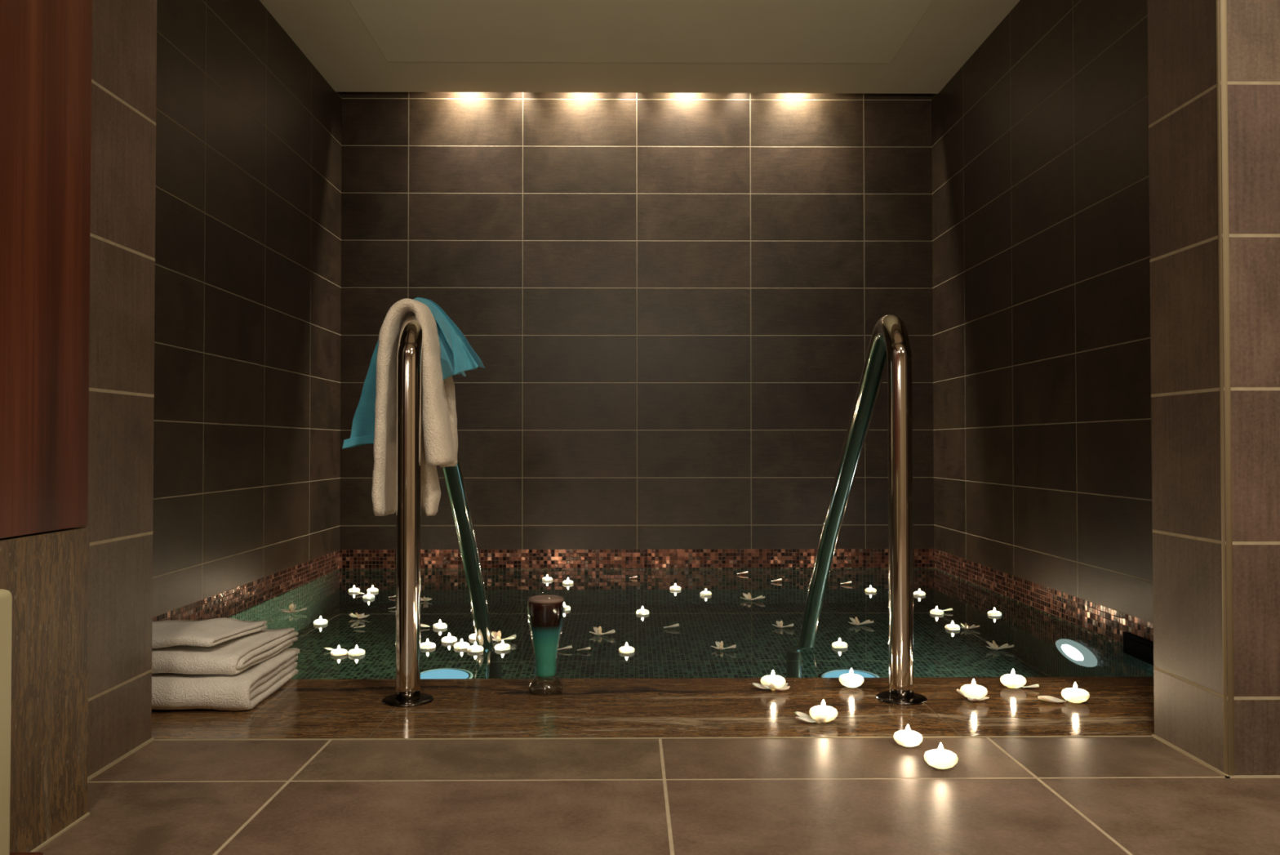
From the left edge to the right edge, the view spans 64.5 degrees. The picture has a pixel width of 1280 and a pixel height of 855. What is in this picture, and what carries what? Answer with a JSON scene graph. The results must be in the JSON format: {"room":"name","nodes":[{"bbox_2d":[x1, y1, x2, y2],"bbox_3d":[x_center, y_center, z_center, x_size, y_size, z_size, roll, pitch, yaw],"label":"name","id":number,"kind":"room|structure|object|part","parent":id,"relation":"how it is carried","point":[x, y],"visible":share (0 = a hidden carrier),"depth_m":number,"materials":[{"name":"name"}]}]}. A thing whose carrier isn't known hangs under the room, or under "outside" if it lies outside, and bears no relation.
{"room":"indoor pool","nodes":[
{"label":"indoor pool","id":0,"kind":"room"},
{"bbox_2d":[0,527,89,852],"bbox_3d":[-0.896,0.316,-0.720,0.233,0.416,4.391,0,-1,-1],"label":"wooden panel","id":1,"kind":"structure","parent":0,"point":[46,574],"depth_m":1.37,"materials":[{"name":"wood"}]},
{"bbox_2d":[0,0,92,537],"bbox_3d":[-0.898,-0.996,-0.696,0.229,2.200,4.393,0,-1,-1],"label":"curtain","id":2,"kind":"object","parent":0,"point":[46,46],"visible":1,"depth_m":1.37,"materials":[{"name":"red wood"}]},
{"bbox_2d":[75,0,156,776],"bbox_3d":[-1.261,-0.743,1.751,0.744,2.620,0.230,0,-1,-1],"label":"wall","id":3,"kind":"structure","parent":0,"point":[124,57],"depth_m":1.74,"materials":[{"name":"tile"}]},
{"bbox_2d":[152,0,342,617],"bbox_3d":[-1.603,-0.846,3.599,0.100,2.909,3.470,0,-1,-1],"label":"wall","id":4,"kind":"structure","parent":0,"point":[247,306],"depth_m":3.94,"materials":[{"name":"tile"}]},
{"bbox_2d":[339,91,933,549],"bbox_3d":[-0.013,-0.815,5.401,3.320,2.909,0.100,0,-1,-1],"label":"wall","id":5,"kind":"structure","parent":0,"point":[670,305],"depth_m":5.35,"materials":[{"name":"tile"}]},
{"bbox_2d":[152,548,1153,644],"bbox_3d":[0.005,1.232,3.819,3.320,1.241,3.192,0,-1,-1],"label":"mosaic tile border","id":6,"kind":"object","parent":5,"relation":"attached to","point":[1110,624],"visible":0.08,"depth_m":5.31,"materials":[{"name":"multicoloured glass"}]},
{"bbox_2d":[151,676,1154,738],"bbox_3d":[0.024,0.595,2.097,3.120,0.045,0.475,0,-1,-1],"label":"ledge","id":7,"kind":"object","parent":6,"relation":"on","point":[666,707],"visible":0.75,"depth_m":2.05,"materials":[{"name":"wood"}]},
{"bbox_2d":[151,647,298,710],"bbox_3d":[-1.058,0.540,2.192,0.546,0.067,0.351,0,-1,-1],"label":"folded towel","id":8,"kind":"object","parent":7,"relation":"on","point":[244,690],"visible":0.4,"depth_m":2.04,"materials":[{"name":"white fabric"}]},
{"bbox_2d":[151,627,297,675],"bbox_3d":[-1.042,0.481,2.200,0.502,0.047,0.311,0,-1,-1],"label":"folded towel","id":9,"kind":"object","parent":8,"relation":"on","point":[236,655],"visible":0.48,"depth_m":2.09,"materials":[{"name":"white fabric"}]},
{"bbox_2d":[151,618,266,647],"bbox_3d":[-1.056,0.440,2.187,0.413,0.034,0.236,0,-1,-1],"label":"folded towel","id":10,"kind":"object","parent":9,"relation":"on","point":[174,633],"visible":0.54,"depth_m":2.14,"materials":[{"name":"white fabric"}]},
{"bbox_2d":[382,314,493,706],"bbox_3d":[-0.508,0.760,2.795,0.106,1.998,1.439,0,-1,-2],"label":"handrail","id":11,"kind":"object","parent":7,"relation":"on","point":[409,353],"visible":0.55,"depth_m":2.12,"materials":[{"name":"silver metal"}]},
{"bbox_2d":[342,297,484,448],"bbox_3d":[-0.504,-0.127,2.272,0.303,0.346,0.167,0,-1,-1],"label":"towel","id":12,"kind":"object","parent":11,"relation":"hanging from","point":[456,356],"visible":0.49,"depth_m":2.27,"materials":[{"name":"blue fabric"}]},
{"bbox_2d":[371,297,457,517],"bbox_3d":[-0.495,-0.041,2.277,0.163,0.478,0.246,0,-1,-1],"label":"towel","id":13,"kind":"object","parent":11,"relation":"hanging from","point":[439,420],"visible":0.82,"depth_m":2.18,"materials":[{"name":"white fabric"}]},
{"bbox_2d":[527,591,564,695],"bbox_3d":[-0.205,0.469,2.205,0.081,0.212,0.081,0,-1,18],"label":"beer glass","id":14,"kind":"object","parent":7,"relation":"on","point":[545,611],"visible":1,"depth_m":2.18,"materials":[{"name":"clear"}]},
{"bbox_2d":[752,682,790,690],"bbox_3d":[0.293,0.561,2.216,0.072,0.027,0.077,1,-1,-39],"label":"blossom","id":15,"kind":"object","parent":7,"relation":"on","point":[771,685],"visible":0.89,"depth_m":2.21,"materials":[{"name":"beige plant"}]},
{"bbox_2d":[760,670,785,688],"bbox_3d":[0.291,0.550,2.220,0.055,0.040,0.055,0,-1,-22],"label":"candle","id":16,"kind":"object","parent":15,"relation":"on","point":[778,681],"visible":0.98,"depth_m":2.20,"materials":[{"name":"white wax"}]},
{"bbox_2d":[794,711,829,723],"bbox_3d":[0.337,0.558,1.959,0.078,0.024,0.056,0,-1,13],"label":"blossom","id":17,"kind":"object","parent":7,"relation":"on","point":[803,717],"visible":0.8,"depth_m":1.96,"materials":[{"name":"beige plant"}]},
{"bbox_2d":[808,699,837,721],"bbox_3d":[0.354,0.546,1.959,0.055,0.040,0.055,1,-1,-44],"label":"candle","id":18,"kind":"object","parent":17,"relation":"on","point":[816,712],"visible":0.93,"depth_m":1.94,"materials":[{"name":"white wax"}]},
{"bbox_2d":[839,668,864,687],"bbox_3d":[0.469,0.554,2.250,0.055,0.040,0.055,-1,-1,38],"label":"candle","id":19,"kind":"object","parent":7,"relation":"on","point":[850,680],"visible":1,"depth_m":2.23,"materials":[{"name":"white wax"}]},
{"bbox_2d":[956,688,989,701],"bbox_3d":[0.700,0.560,2.127,0.065,0.024,0.069,-1,-1,35],"label":"blossom","id":20,"kind":"object","parent":7,"relation":"on","point":[957,690],"visible":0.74,"depth_m":2.11,"materials":[{"name":"beige plant"}]},
{"bbox_2d":[960,679,987,698],"bbox_3d":[0.701,0.549,2.131,0.055,0.040,0.055,0,-1,-25],"label":"candle","id":21,"kind":"object","parent":20,"relation":"on","point":[971,691],"visible":0.95,"depth_m":2.11,"materials":[{"name":"white wax"}]},
{"bbox_2d":[1000,669,1026,688],"bbox_3d":[0.825,0.554,2.243,0.055,0.040,0.055,0,-1,-5],"label":"candle","id":22,"kind":"object","parent":7,"relation":"on","point":[1011,680],"visible":1,"depth_m":2.23,"materials":[{"name":"white wax"}]},
{"bbox_2d":[1022,684,1039,687],"bbox_3d":[0.858,0.568,2.228,0.034,0.009,0.017,0,-1,11],"label":"petal","id":23,"kind":"object","parent":7,"relation":"on","point":[1033,685],"visible":1,"depth_m":2.23,"materials":[{"name":"white plant"}]},
{"bbox_2d":[1037,695,1066,702],"bbox_3d":[0.856,0.563,2.105,0.055,0.015,0.028,0,-1,2],"label":"petal","id":24,"kind":"object","parent":7,"relation":"on","point":[1048,698],"visible":1,"depth_m":2.10,"materials":[{"name":"white plant"}]},
{"bbox_2d":[1061,682,1089,702],"bbox_3d":[0.907,0.552,2.115,0.055,0.040,0.055,1,-1,-36],"label":"candle","id":25,"kind":"object","parent":7,"relation":"on","point":[1074,695],"visible":1,"depth_m":2.10,"materials":[{"name":"white wax"}]},
{"bbox_2d":[226,568,1153,679],"bbox_3d":[0.005,0.718,3.828,3.120,0.001,2.992,0,-1,-1],"label":"water","id":26,"kind":"object","parent":6,"relation":"in","point":[1045,645],"visible":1,"depth_m":3.62,"materials":[{"name":"green liquid"}]},
{"bbox_2d":[279,603,306,613],"bbox_3d":[-1.353,0.704,3.930,0.096,0.033,0.090,0,-1,20],"label":"blossom","id":27,"kind":"object","parent":26,"relation":"on","point":[292,606],"visible":1,"depth_m":3.94,"materials":[{"name":"white plant"}]},
{"bbox_2d":[288,604,293,612],"bbox_3d":[-1.354,0.704,3.938,0.017,0.030,0.031,0,-1,-18],"label":"flower","id":28,"kind":"object","parent":27,"relation":"on","point":[291,606],"depth_m":3.94,"materials":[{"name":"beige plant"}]},
{"bbox_2d":[313,616,328,624],"bbox_3d":[-1.168,0.708,3.710,0.052,0.038,0.052,1,-1,-32],"label":"candle","id":29,"kind":"object","parent":26,"relation":"on","point":[319,621],"visible":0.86,"depth_m":3.69,"materials":[{"name":"white wax"}]},
{"bbox_2d":[330,644,347,655],"bbox_3d":[-0.939,0.698,3.164,0.052,0.038,0.052,-1,-1,33],"label":"candle","id":30,"kind":"object","parent":26,"relation":"on","point":[340,651],"visible":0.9,"depth_m":3.15,"materials":[{"name":"white wax"}]},
{"bbox_2d":[348,585,359,591],"bbox_3d":[-1.274,0.722,4.523,0.052,0.038,0.052,0,-1,-14],"label":"candle","id":31,"kind":"object","parent":26,"relation":"on","point":[351,589],"visible":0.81,"depth_m":4.50,"materials":[{"name":"white wax"}]},
{"bbox_2d":[347,645,364,655],"bbox_3d":[-0.884,0.698,3.165,0.052,0.038,0.052,0,-1,-15],"label":"candle","id":32,"kind":"object","parent":26,"relation":"on","point":[357,651],"visible":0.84,"depth_m":3.15,"materials":[{"name":"white wax"}]},
{"bbox_2d":[349,612,369,617],"bbox_3d":[-1.052,0.704,3.809,0.072,0.027,0.077,0,-1,-22],"label":"blossom","id":33,"kind":"object","parent":26,"relation":"on","point":[360,615],"visible":1,"depth_m":3.80,"materials":[{"name":"beige plant"}]},
{"bbox_2d":[362,591,374,599],"bbox_3d":[-1.156,0.719,4.325,0.052,0.038,0.052,0,-1,-25],"label":"candle","id":34,"kind":"object","parent":26,"relation":"on","point":[368,596],"visible":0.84,"depth_m":4.31,"materials":[{"name":"white wax"}]},
{"bbox_2d":[366,585,378,591],"bbox_3d":[-1.192,0.722,4.521,0.052,0.038,0.052,-1,-1,30],"label":"candle","id":35,"kind":"object","parent":26,"relation":"on","point":[370,589],"visible":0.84,"depth_m":4.50,"materials":[{"name":"white wax"}]},
{"bbox_2d":[420,623,429,626],"bbox_3d":[-0.774,0.706,3.620,0.047,0.012,0.024,0,-1,2],"label":"petal","id":36,"kind":"object","parent":26,"relation":"on","point":[421,624],"visible":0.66,"depth_m":3.62,"materials":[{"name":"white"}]},
{"bbox_2d":[420,595,432,600],"bbox_3d":[-0.902,0.713,4.233,0.074,0.022,0.054,0,-1,13],"label":"blossom","id":37,"kind":"object","parent":26,"relation":"on","point":[424,598],"visible":0.84,"depth_m":4.22,"materials":[{"name":"white plant"}]},
{"bbox_2d":[420,639,435,648],"bbox_3d":[-0.685,0.700,3.271,0.052,0.038,0.052,0,-1,13],"label":"candle","id":38,"kind":"object","parent":26,"relation":"on","point":[427,645],"visible":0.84,"depth_m":3.25,"materials":[{"name":"white wax"}]},
{"bbox_2d":[432,619,447,628],"bbox_3d":[-0.715,0.706,3.627,0.052,0.038,0.052,1,-1,-43],"label":"candle","id":39,"kind":"object","parent":26,"relation":"on","point":[437,625],"visible":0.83,"depth_m":3.61,"materials":[{"name":"white wax"}]},
{"bbox_2d":[441,632,457,642],"bbox_3d":[-0.634,0.702,3.372,0.052,0.038,0.052,1,-1,-36],"label":"candle","id":40,"kind":"object","parent":26,"relation":"on","point":[449,638],"visible":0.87,"depth_m":3.36,"materials":[{"name":"white wax"}]},
{"bbox_2d":[453,638,470,648],"bbox_3d":[-0.575,0.700,3.272,0.052,0.038,0.052,-1,-1,34],"label":"candle","id":41,"kind":"object","parent":26,"relation":"on","point":[461,644],"visible":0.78,"depth_m":3.26,"materials":[{"name":"white wax"}]},
{"bbox_2d":[468,633,475,639],"bbox_3d":[-0.552,0.702,3.422,0.052,0.038,0.052,-1,-1,43],"label":"candle","id":42,"kind":"object","parent":26,"relation":"on","point":[473,636],"visible":0.28,"depth_m":3.40,"materials":[{"name":"white wax"}]},
{"bbox_2d":[466,641,483,652],"bbox_3d":[-0.522,0.699,3.218,0.052,0.038,0.052,0,-1,-19],"label":"candle","id":43,"kind":"object","parent":26,"relation":"on","point":[474,648],"visible":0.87,"depth_m":3.20,"materials":[{"name":"white wax"}]},
{"bbox_2d":[494,640,511,650],"bbox_3d":[-0.440,0.699,3.246,0.052,0.038,0.052,0,-1,24],"label":"candle","id":44,"kind":"object","parent":26,"relation":"on","point":[502,646],"visible":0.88,"depth_m":3.23,"materials":[{"name":"white wax"}]},
{"bbox_2d":[491,630,516,641],"bbox_3d":[-0.459,0.694,3.366,0.103,0.031,0.074,0,-1,5],"label":"blossom","id":45,"kind":"object","parent":26,"relation":"on","point":[496,635],"visible":0.91,"depth_m":3.38,"materials":[{"name":"beige plant"}]},
{"bbox_2d":[496,630,501,640],"bbox_3d":[-0.469,0.694,3.375,0.017,0.030,0.031,0,-1,5],"label":"flower","id":46,"kind":"object","parent":45,"relation":"on","point":[498,633],"depth_m":3.38,"materials":[{"name":"beige plant"}]},
{"bbox_2d":[542,573,552,580],"bbox_3d":[-0.448,0.728,4.897,0.052,0.038,0.052,0,-1,-17],"label":"candle","id":47,"kind":"object","parent":26,"relation":"on","point":[547,578],"visible":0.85,"depth_m":4.88,"materials":[{"name":"white wax"}]},
{"bbox_2d":[557,644,572,649],"bbox_3d":[-0.238,0.698,3.214,0.047,0.012,0.024,0,-1,-12],"label":"petal","id":48,"kind":"object","parent":26,"relation":"on","point":[571,646],"visible":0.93,"depth_m":3.21,"materials":[{"name":"white plant"}]},
{"bbox_2d":[563,604,570,610],"bbox_3d":[-0.301,0.713,4.022,0.052,0.038,0.052,0,-1,-10],"label":"candle","id":49,"kind":"object","parent":26,"relation":"on","point":[566,607],"visible":0.26,"depth_m":4.00,"materials":[{"name":"white wax"}]},
{"bbox_2d":[562,577,573,583],"bbox_3d":[-0.339,0.726,4.779,0.052,0.038,0.052,0,-1,-26],"label":"candle","id":50,"kind":"object","parent":26,"relation":"on","point":[567,581],"visible":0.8,"depth_m":4.76,"materials":[{"name":"white wax"}]},
{"bbox_2d":[577,646,591,650],"bbox_3d":[-0.177,0.698,3.203,0.042,0.011,0.022,0,-1,-6],"label":"petal","id":51,"kind":"object","parent":26,"relation":"on","point":[587,647],"visible":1,"depth_m":3.20,"materials":[{"name":"white plant"}]},
{"bbox_2d":[589,626,615,635],"bbox_3d":[-0.128,0.697,3.471,0.090,0.027,0.065,0,-1,5],"label":"blossom","id":52,"kind":"object","parent":26,"relation":"on","point":[598,630],"visible":1,"depth_m":3.47,"materials":[{"name":"beige plant"}]},
{"bbox_2d":[597,626,601,635],"bbox_3d":[-0.137,0.697,3.478,0.015,0.026,0.027,0,-1,5],"label":"flower","id":53,"kind":"object","parent":52,"relation":"on","point":[599,629],"depth_m":3.48,"materials":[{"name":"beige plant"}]},
{"bbox_2d":[618,642,635,653],"bbox_3d":[-0.042,0.698,3.202,0.052,0.038,0.052,0,-1,-11],"label":"candle","id":54,"kind":"object","parent":26,"relation":"on","point":[625,649],"visible":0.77,"depth_m":3.19,"materials":[{"name":"white wax"}]},
{"bbox_2d":[635,606,648,614],"bbox_3d":[0.010,0.711,3.925,0.052,0.038,0.052,-1,-1,40],"label":"candle","id":55,"kind":"object","parent":26,"relation":"on","point":[642,611],"visible":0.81,"depth_m":3.91,"materials":[{"name":"white wax"}]},
{"bbox_2d":[663,623,679,627],"bbox_3d":[0.112,0.703,3.597,0.055,0.015,0.028,0,-1,-6],"label":"petal","id":56,"kind":"object","parent":26,"relation":"on","point":[674,624],"visible":1,"depth_m":3.59,"materials":[{"name":"white plant"}]},
{"bbox_2d":[669,582,680,590],"bbox_3d":[0.160,0.722,4.578,0.052,0.038,0.052,1,-1,-41],"label":"candle","id":57,"kind":"object","parent":26,"relation":"on","point":[672,588],"visible":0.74,"depth_m":4.56,"materials":[{"name":"white wax"}]},
{"bbox_2d":[700,588,711,595],"bbox_3d":[0.287,0.719,4.414,0.052,0.038,0.052,0,-1,-17],"label":"candle","id":58,"kind":"object","parent":26,"relation":"on","point":[703,593],"visible":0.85,"depth_m":4.40,"materials":[{"name":"white wax"}]},
{"bbox_2d":[711,640,736,649],"bbox_3d":[0.266,0.694,3.220,0.082,0.025,0.060,0,-1,17],"label":"blossom","id":59,"kind":"object","parent":26,"relation":"on","point":[720,644],"visible":1,"depth_m":3.22,"materials":[{"name":"beige plant"}]},
{"bbox_2d":[719,640,723,649],"bbox_3d":[0.259,0.694,3.228,0.013,0.024,0.025,0,-1,5],"label":"flower","id":60,"kind":"object","parent":59,"relation":"on","point":[721,643],"depth_m":3.22,"materials":[{"name":"beige plant"}]},
{"bbox_2d":[740,592,764,600],"bbox_3d":[0.471,0.709,4.242,0.103,0.031,0.074,0,-1,2],"label":"blossom","id":61,"kind":"object","parent":26,"relation":"on","point":[748,596],"visible":1,"depth_m":4.24,"materials":[{"name":"beige plant"}]},
{"bbox_2d":[772,620,793,627],"bbox_3d":[0.509,0.701,3.606,0.078,0.024,0.056,0,-1,19],"label":"blossom","id":62,"kind":"object","parent":26,"relation":"on","point":[780,624],"visible":1,"depth_m":3.61,"materials":[{"name":"beige plant"}]},
{"bbox_2d":[831,638,848,648],"bbox_3d":[0.645,0.699,3.274,0.052,0.038,0.052,0,-1,-22],"label":"candle","id":63,"kind":"object","parent":26,"relation":"on","point":[839,644],"visible":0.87,"depth_m":3.26,"materials":[{"name":"white wax"}]},
{"bbox_2d":[848,616,873,625],"bbox_3d":[0.796,0.700,3.660,0.090,0.027,0.065,0,-1,-1],"label":"blossom","id":64,"kind":"object","parent":26,"relation":"on","point":[856,622],"visible":1,"depth_m":3.66,"materials":[{"name":"beige plant"}]},
{"bbox_2d":[854,616,859,625],"bbox_3d":[0.786,0.700,3.667,0.015,0.026,0.027,0,-1,-1],"label":"petal","id":65,"kind":"object","parent":64,"relation":"on","point":[856,620],"depth_m":3.66,"materials":[{"name":"beige plant"}]},
{"bbox_2d":[864,585,876,591],"bbox_3d":[1.026,0.720,4.511,0.052,0.038,0.052,-1,-1,27],"label":"candle","id":66,"kind":"object","parent":26,"relation":"on","point":[867,589],"visible":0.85,"depth_m":4.49,"materials":[{"name":"white wax"}]},
{"bbox_2d":[913,588,925,595],"bbox_3d":[1.215,0.718,4.410,0.052,0.038,0.052,0,-1,-21],"label":"candle","id":67,"kind":"object","parent":26,"relation":"on","point":[916,593],"visible":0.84,"depth_m":4.39,"materials":[{"name":"white wax"}]},
{"bbox_2d":[929,605,943,614],"bbox_3d":[1.147,0.710,3.921,0.052,0.038,0.052,1,-1,-40],"label":"candle","id":68,"kind":"object","parent":26,"relation":"on","point":[937,611],"visible":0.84,"depth_m":3.90,"materials":[{"name":"white wax"}]},
{"bbox_2d":[945,621,959,630],"bbox_3d":[1.108,0.704,3.593,0.052,0.038,0.052,1,-1,-39],"label":"candle","id":69,"kind":"object","parent":26,"relation":"on","point":[950,626],"visible":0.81,"depth_m":3.58,"materials":[{"name":"white wax"}]},
{"bbox_2d":[961,622,979,628],"bbox_3d":[1.164,0.702,3.581,0.066,0.020,0.048,0,-1,-12],"label":"blossom","id":70,"kind":"object","parent":26,"relation":"on","point":[966,626],"visible":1,"depth_m":3.58,"materials":[{"name":"beige plant"}]},
{"bbox_2d":[987,607,1001,615],"bbox_3d":[1.359,0.709,3.889,0.052,0.038,0.052,0,-1,-9],"label":"candle","id":71,"kind":"object","parent":26,"relation":"on","point":[993,612],"visible":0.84,"depth_m":3.87,"materials":[{"name":"white wax"}]},
{"bbox_2d":[986,640,1013,649],"bbox_3d":[1.140,0.693,3.220,0.086,0.026,0.062,0,-1,-4],"label":"blossom","id":72,"kind":"object","parent":26,"relation":"on","point":[993,646],"visible":1,"depth_m":3.22,"materials":[{"name":"beige plant"}]},
{"bbox_2d":[992,640,998,649],"bbox_3d":[1.131,0.692,3.226,0.014,0.025,0.026,0,-1,-3],"label":"petal","id":73,"kind":"object","parent":72,"relation":"on","point":[994,645],"depth_m":3.22,"materials":[{"name":"beige plant"}]},
{"bbox_2d":[1123,631,1153,659],"bbox_3d":[1.564,0.727,3.105,0.018,0.144,0.340,0,-1,-1],"label":"skimmer","id":74,"kind":"object","parent":6,"relation":"attached to","point":[1144,646],"visible":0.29,"depth_m":3.17,"materials":[{"name":"black plastic"}]},
{"bbox_3d":[1.567,0.727,3.105,0.012,0.144,0.340,0,-1,-1],"label":"frame","id":75,"kind":"part","parent":74,"relation":"part of","materials":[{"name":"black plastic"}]},
{"bbox_2d":[259,0,1020,93],"bbox_3d":[0.087,-1.974,1.146,6.200,0.340,8.220,0,-1,-1],"label":"ceiling","id":76,"kind":"structure","parent":0,"point":[331,34],"depth_m":4.92,"materials":[{"name":"paint"}]},
{"bbox_2d":[348,0,933,63],"bbox_3d":[0.011,-1.760,3.632,2.398,0.006,2.400,0,-1,-1],"label":"ceiling panel","id":77,"kind":"object","parent":76,"relation":"attached to","point":[556,31],"visible":1,"depth_m":4.45,"materials":[{"name":"paint"}]},
{"bbox_2d":[35,736,1279,854],"bbox_3d":[0.106,0.566,-0.577,6.200,0.080,4.863,0,-1,-1],"label":"floor","id":78,"kind":"structure","parent":0,"point":[1099,795],"depth_m":1.52,"materials":[{"name":"tile"}]},
{"bbox_2d":[0,588,44,854],"bbox_3d":[-0.686,0.351,0.847,0.200,0.400,0.320,0,-1,-1],"label":"stool","id":79,"kind":"object","parent":78,"relation":"on","point":[6,597],"visible":1,"depth_m":0.95,"materials":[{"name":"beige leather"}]},
{"bbox_3d":[-0.688,0.301,0.828,0.185,0.300,0.280,0,-1,-1],"label":"seat","id":80,"kind":"part","parent":79,"relation":"part of","materials":[{"name":"beige leather"}]},
{"bbox_3d":[-0.612,0.486,0.985,0.050,0.135,0.040,0,-1,-1],"label":"leg","id":81,"kind":"part","parent":79,"relation":"part of","materials":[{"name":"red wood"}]},
{"bbox_2d":[30,812,89,851],"bbox_3d":[-0.789,0.539,0.229,0.005,0.003,2.493,0,-1,-1],"label":"grout","id":82,"kind":"structure","parent":78,"relation":"on","point":[86,815],"depth_m":1.40,"materials":[{"name":"beige"}]},
{"bbox_2d":[153,735,1151,740],"bbox_3d":[0.028,0.573,1.857,1.836,0.011,0.006,0,-1,-1],"label":"grout","id":83,"kind":"structure","parent":78,"relation":"on","point":[949,735],"depth_m":1.86,"materials":[{"name":"beige"}]},
{"bbox_2d":[87,733,1279,781],"bbox_3d":[1.146,0.564,1.751,4.070,0.004,0.235,0,-1,-1],"label":"grout","id":84,"kind":"structure","parent":78,"relation":"on","point":[95,774],"depth_m":1.70,"materials":[{"name":"beige"}]},
{"bbox_2d":[893,724,923,746],"bbox_3d":[0.478,0.548,1.808,0.051,0.038,0.051,0,-1,-21],"label":"candle","id":85,"kind":"object","parent":78,"relation":"on","point":[908,737],"visible":1,"depth_m":1.79,"materials":[{"name":"white wax"}]},
{"bbox_2d":[924,742,958,768],"bbox_3d":[0.500,0.544,1.686,0.055,0.040,0.055,0,-1,5],"label":"candle","id":86,"kind":"object","parent":78,"relation":"on","point":[940,758],"visible":1,"depth_m":1.67,"materials":[{"name":"white wax"}]},
{"bbox_2d":[798,314,927,705],"bbox_3d":[0.531,0.760,2.833,0.106,1.998,1.491,0,-1,-2],"label":"handrail","id":87,"kind":"object","parent":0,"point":[889,344],"visible":0.8,"depth_m":2.14,"materials":[{"name":"silver metal"}]},
{"bbox_2d":[931,0,1153,622],"bbox_3d":[1.616,-0.847,3.634,0.100,2.909,3.470,0,-1,-1],"label":"wall","id":88,"kind":"structure","parent":0,"point":[1042,434],"depth_m":3.85,"materials":[{"name":"tile"}]},
{"bbox_2d":[1146,0,1279,774],"bbox_3d":[2.064,-0.744,1.787,2.234,2.620,0.230,0,-1,-1],"label":"wall","id":89,"kind":"structure","parent":0,"point":[1184,256],"depth_m":1.68,"materials":[{"name":"tile"}]},
{"bbox_2d":[1215,0,1235,775],"bbox_3d":[0.954,-0.736,1.665,0.016,2.600,0.016,0,-1,-1],"label":"trim","id":90,"kind":"structure","parent":89,"relation":"attached to","point":[1223,2],"depth_m":1.65,"materials":[{"name":"beige"}]}
]}

